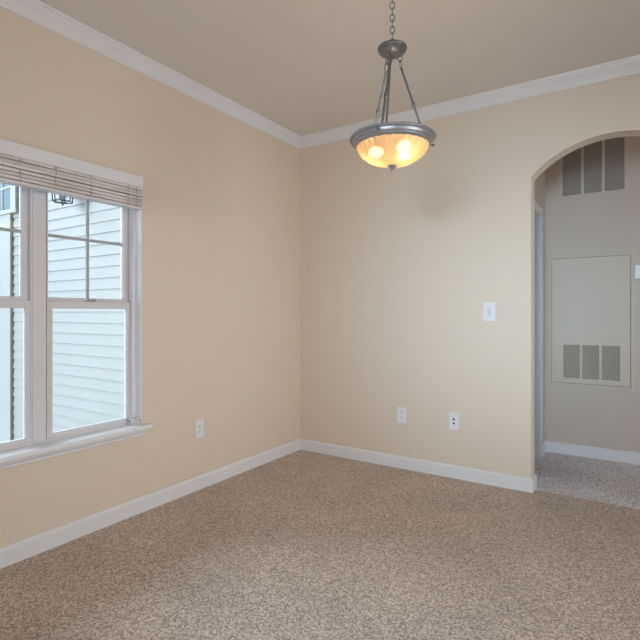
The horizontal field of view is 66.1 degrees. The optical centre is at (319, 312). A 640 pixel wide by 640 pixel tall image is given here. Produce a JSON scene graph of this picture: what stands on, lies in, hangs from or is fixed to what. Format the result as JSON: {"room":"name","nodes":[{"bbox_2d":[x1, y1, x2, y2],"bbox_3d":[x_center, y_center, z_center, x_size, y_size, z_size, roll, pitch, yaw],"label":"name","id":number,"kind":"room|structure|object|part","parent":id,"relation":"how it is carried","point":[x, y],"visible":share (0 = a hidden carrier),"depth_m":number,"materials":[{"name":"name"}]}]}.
{"room":"empty dining room","nodes":[
{"label":"empty dining room","id":0,"kind":"room"},
{"bbox_2d":[0,6,299,547],"bbox_3d":[-2.164,-0.165,1.447,0.140,2.730,7.260,0,0,33],"label":"wall","id":1,"kind":"structure","parent":0,"point":[221,193],"depth_m":3.19,"materials":[{"name":"beige paint"}]},
{"bbox_2d":[0,187,152,469],"bbox_3d":[-1.430,-0.026,2.521,0.186,1.528,1.240,0,0,33],"label":"window","id":2,"kind":"structure","parent":1,"relation":"in","point":[39,442],"depth_m":2.55,"materials":[{"name":"white paint"}]},
{"bbox_3d":[-1.647,-0.400,2.319,0.026,0.723,0.509,0,0,33],"label":"sash","id":3,"kind":"part","parent":2,"relation":"part of","materials":[{"name":"white plastic"}]},
{"bbox_3d":[-1.621,0.299,2.302,0.024,0.726,0.509,0,0,33],"label":"sash","id":4,"kind":"part","parent":2,"relation":"part of","materials":[{"name":"white plastic"}]},
{"bbox_3d":[-1.415,0.686,2.515,0.064,0.028,1.137,0,0,33],"label":"sill","id":5,"kind":"part","parent":2,"relation":"part of","materials":[{"name":"white paint"}]},
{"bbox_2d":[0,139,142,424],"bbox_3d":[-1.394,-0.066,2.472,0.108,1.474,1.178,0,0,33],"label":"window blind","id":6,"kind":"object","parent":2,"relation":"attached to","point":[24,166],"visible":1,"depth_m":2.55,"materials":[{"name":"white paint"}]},
{"bbox_3d":[-1.381,-0.620,2.456,0.053,0.017,1.126,0,0,33],"label":"rail","id":7,"kind":"part","parent":6,"relation":"part of","materials":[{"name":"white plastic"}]},
{"bbox_3d":[-1.114,-0.072,2.957,0.019,1.355,0.029,0,0,33],"label":"lift cord","id":8,"kind":"part","parent":6,"relation":"part of","materials":[{"name":"white fabric"}]},
{"bbox_3d":[-1.326,-0.400,2.805,0.026,0.723,0.509,0,0,33],"label":"sash","id":9,"kind":"part","parent":2,"relation":"part of","materials":[{"name":"white plastic"}]},
{"bbox_3d":[-1.300,0.299,2.788,0.024,0.726,0.509,0,0,33],"label":"sash","id":10,"kind":"part","parent":2,"relation":"part of","materials":[{"name":"white plastic"}]},
{"bbox_2d":[0,439,299,568],"bbox_3d":[-2.094,1.154,1.413,0.014,0.092,7.000,0,0,33],"label":"baseboard","id":11,"kind":"structure","parent":1,"relation":"attached to","point":[13,553],"depth_m":2.87,"materials":[{"name":"white paint"}]},
{"bbox_2d":[0,0,301,148],"bbox_3d":[-2.075,-1.488,1.401,0.058,0.084,7.000,0,0,33],"label":"crown molding","id":12,"kind":"structure","parent":1,"relation":"attached to","point":[36,11],"depth_m":2.91,"materials":[{"name":"white paint"}]},
{"bbox_2d":[195,419,203,438],"bbox_3d":[-0.821,0.789,3.353,0.009,0.120,0.074,0,0,33],"label":"electrical outlet","id":13,"kind":"object","parent":1,"relation":"attached to","point":[199,424],"visible":1,"depth_m":3.35,"materials":[{"name":"white plastic"}]},
{"bbox_2d":[0,450,639,639],"bbox_3d":[0.500,1.260,0.365,5.780,0.120,8.380,0,0,33],"label":"floor","id":14,"kind":"structure","parent":0,"point":[300,544],"depth_m":2.36,"materials":[{"name":"beige carpet"}]},
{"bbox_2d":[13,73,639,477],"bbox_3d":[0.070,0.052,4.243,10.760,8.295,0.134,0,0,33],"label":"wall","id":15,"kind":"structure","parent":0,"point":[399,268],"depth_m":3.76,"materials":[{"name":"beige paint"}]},
{"bbox_2d":[51,193,72,205],"bbox_3d":[-3.183,-1.534,6.121,0.270,0.408,0.299,0,0,33],"label":"wall lantern","id":16,"kind":"object","parent":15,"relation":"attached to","point":[62,199],"visible":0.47,"depth_m":6.07,"materials":[{"name":"grey metal"}]},
{"bbox_2d":[397,407,405,422],"bbox_3d":[0.631,0.789,3.805,0.074,0.120,0.009,0,0,33],"label":"electrical outlet","id":17,"kind":"object","parent":15,"relation":"attached to","point":[401,411],"visible":1,"depth_m":3.80,"materials":[{"name":"white plastic"}]},
{"bbox_2d":[300,439,536,492],"bbox_3d":[0.658,1.154,3.865,1.917,0.092,0.148,0,0,33],"label":"baseboard","id":18,"kind":"structure","parent":15,"relation":"attached to","point":[502,480],"depth_m":3.68,"materials":[{"name":"white paint"}]},
{"bbox_2d":[449,412,458,429],"bbox_3d":[0.974,0.787,3.579,0.074,0.120,0.009,0,0,33],"label":"jack plate","id":19,"kind":"object","parent":15,"relation":"attached to","point":[453,417],"visible":1,"depth_m":3.58,"materials":[{"name":"white plastic"}]},
{"bbox_2d":[300,54,639,148],"bbox_3d":[2.106,-1.488,2.806,5.500,0.084,0.058,0,0,33],"label":"crown molding","id":20,"kind":"structure","parent":15,"relation":"attached to","point":[629,65],"depth_m":3.37,"materials":[{"name":"white paint"}]},
{"bbox_2d":[483,303,494,320],"bbox_3d":[1.182,-0.009,3.440,0.084,0.128,0.013,0,0,33],"label":"light switch","id":21,"kind":"object","parent":15,"relation":"attached to","point":[488,308],"visible":1,"depth_m":3.44,"materials":[{"name":"white plastic"}]},
{"bbox_2d":[39,0,639,135],"bbox_3d":[0.500,-1.590,0.365,5.780,0.120,8.380,0,0,33],"label":"ceiling","id":22,"kind":"structure","parent":0,"point":[306,67],"depth_m":2.80,"materials":[{"name":"white paint"}]},
{"bbox_2d":[349,0,435,171],"bbox_3d":[0.319,-1.077,2.178,0.380,0.905,0.386,0,0,33],"label":"pendant lamp","id":23,"kind":"object","parent":22,"relation":"hanging from","point":[396,144],"visible":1,"depth_m":2.10,"materials":[{"name":"glass"}]},
{"bbox_3d":[0.266,-0.928,2.258,0.018,0.319,0.120,0,0,-31],"label":"rod","id":24,"kind":"part","parent":23,"relation":"part of","materials":[{"name":"grey metal"}]},
{"bbox_3d":[0.280,-0.928,2.094,0.018,0.319,0.120,0,0,22],"label":"rod","id":25,"kind":"part","parent":23,"relation":"part of","materials":[{"name":"grey metal"}]},
{"bbox_3d":[0.320,-0.697,2.180,0.321,0.090,0.321,0,0,33],"label":"lamp shade","id":26,"kind":"part","parent":23,"relation":"part of","materials":[{"name":"orange glass"}]},
{"bbox_3d":[0.415,-0.928,2.188,0.120,0.319,0.018,0,0,-1],"label":"rod","id":27,"kind":"part","parent":23,"relation":"part of","materials":[{"name":"grey metal"}]},
{"bbox_2d":[534,171,544,441],"bbox_3d":[1.664,-0.165,3.945,0.120,2.730,1.120,0,0,33],"label":"wall","id":28,"kind":"structure","parent":0,"point":[539,183],"depth_m":4.22,"materials":[{"name":"beige paint"}]},
{"bbox_2d":[534,201,542,457],"bbox_3d":[1.590,0.165,3.821,0.136,2.070,0.793,0,0,33],"label":"door","id":29,"kind":"structure","parent":28,"relation":"in","point":[538,211],"depth_m":4.07,"materials":[{"name":"white paint"}]},
{"bbox_2d":[545,136,639,452],"bbox_3d":[3.286,-0.165,3.476,3.105,2.730,0.120,0,0,33],"label":"wall","id":30,"kind":"structure","parent":0,"point":[607,222],"depth_m":4.08,"materials":[{"name":"beige paint"}]},
{"bbox_2d":[549,252,633,390],"bbox_3d":[2.238,0.065,4.085,0.624,1.105,0.015,0,0,33],"label":"access panel","id":31,"kind":"object","parent":30,"relation":"attached to","point":[593,296],"visible":1,"depth_m":4.07,"materials":[{"name":"beige paint"}]},
{"bbox_2d":[543,440,639,464],"bbox_3d":[3.151,1.154,3.381,2.985,0.092,0.187,0,0,33],"label":"baseboard","id":32,"kind":"structure","parent":30,"relation":"attached to","point":[548,446],"depth_m":4.07,"materials":[{"name":"white paint"}]},
{"bbox_2d":[559,136,627,198],"bbox_3d":[2.255,-1.234,4.077,0.500,0.512,0.010,0,0,33],"label":"air vent","id":33,"kind":"object","parent":30,"relation":"in","point":[600,167],"visible":0.75,"depth_m":4.06,"materials":[{"name":"beige metal"}]},
{"bbox_2d":[635,265,639,278],"bbox_3d":[2.553,-0.327,3.871,0.128,0.108,0.026,0,0,33],"label":"thermostat","id":34,"kind":"object","parent":30,"relation":"attached to","point":[637,267],"visible":1,"depth_m":3.89,"materials":[{"name":"white plastic"}]},
{"label":"outside","id":35,"kind":"structure","parent":0,"visible":0},
{"bbox_3d":[-9.655,4.300,2.797,13.860,0.200,19.000,0,0,33],"label":"ground","id":36,"kind":"structure","parent":35,"visible":0},
{"bbox_2d":[0,214,12,442],"bbox_3d":[-6.268,0.100,8.382,4.380,8.200,0.145,0,0,33],"label":"board","id":37,"kind":"object","parent":36,"relation":"on","point":[6,221],"visible":0.12,"depth_m":7.18,"materials":[{"name":"grey"}]},
{"bbox_2d":[0,183,18,215],"bbox_3d":[-4.883,-2.420,7.411,1.380,1.960,0.085,0,0,33],"label":"window","id":38,"kind":"structure","parent":37,"relation":"attached to","point":[9,199],"depth_m":7.21,"materials":[{"name":"grey"}]},
{"bbox_3d":[-4.866,-2.375,7.438,1.000,1.750,0.018,0,0,33],"label":"glass pane","id":39,"kind":"part","parent":38,"relation":"part of","materials":[{"name":"blue"}]}
]}

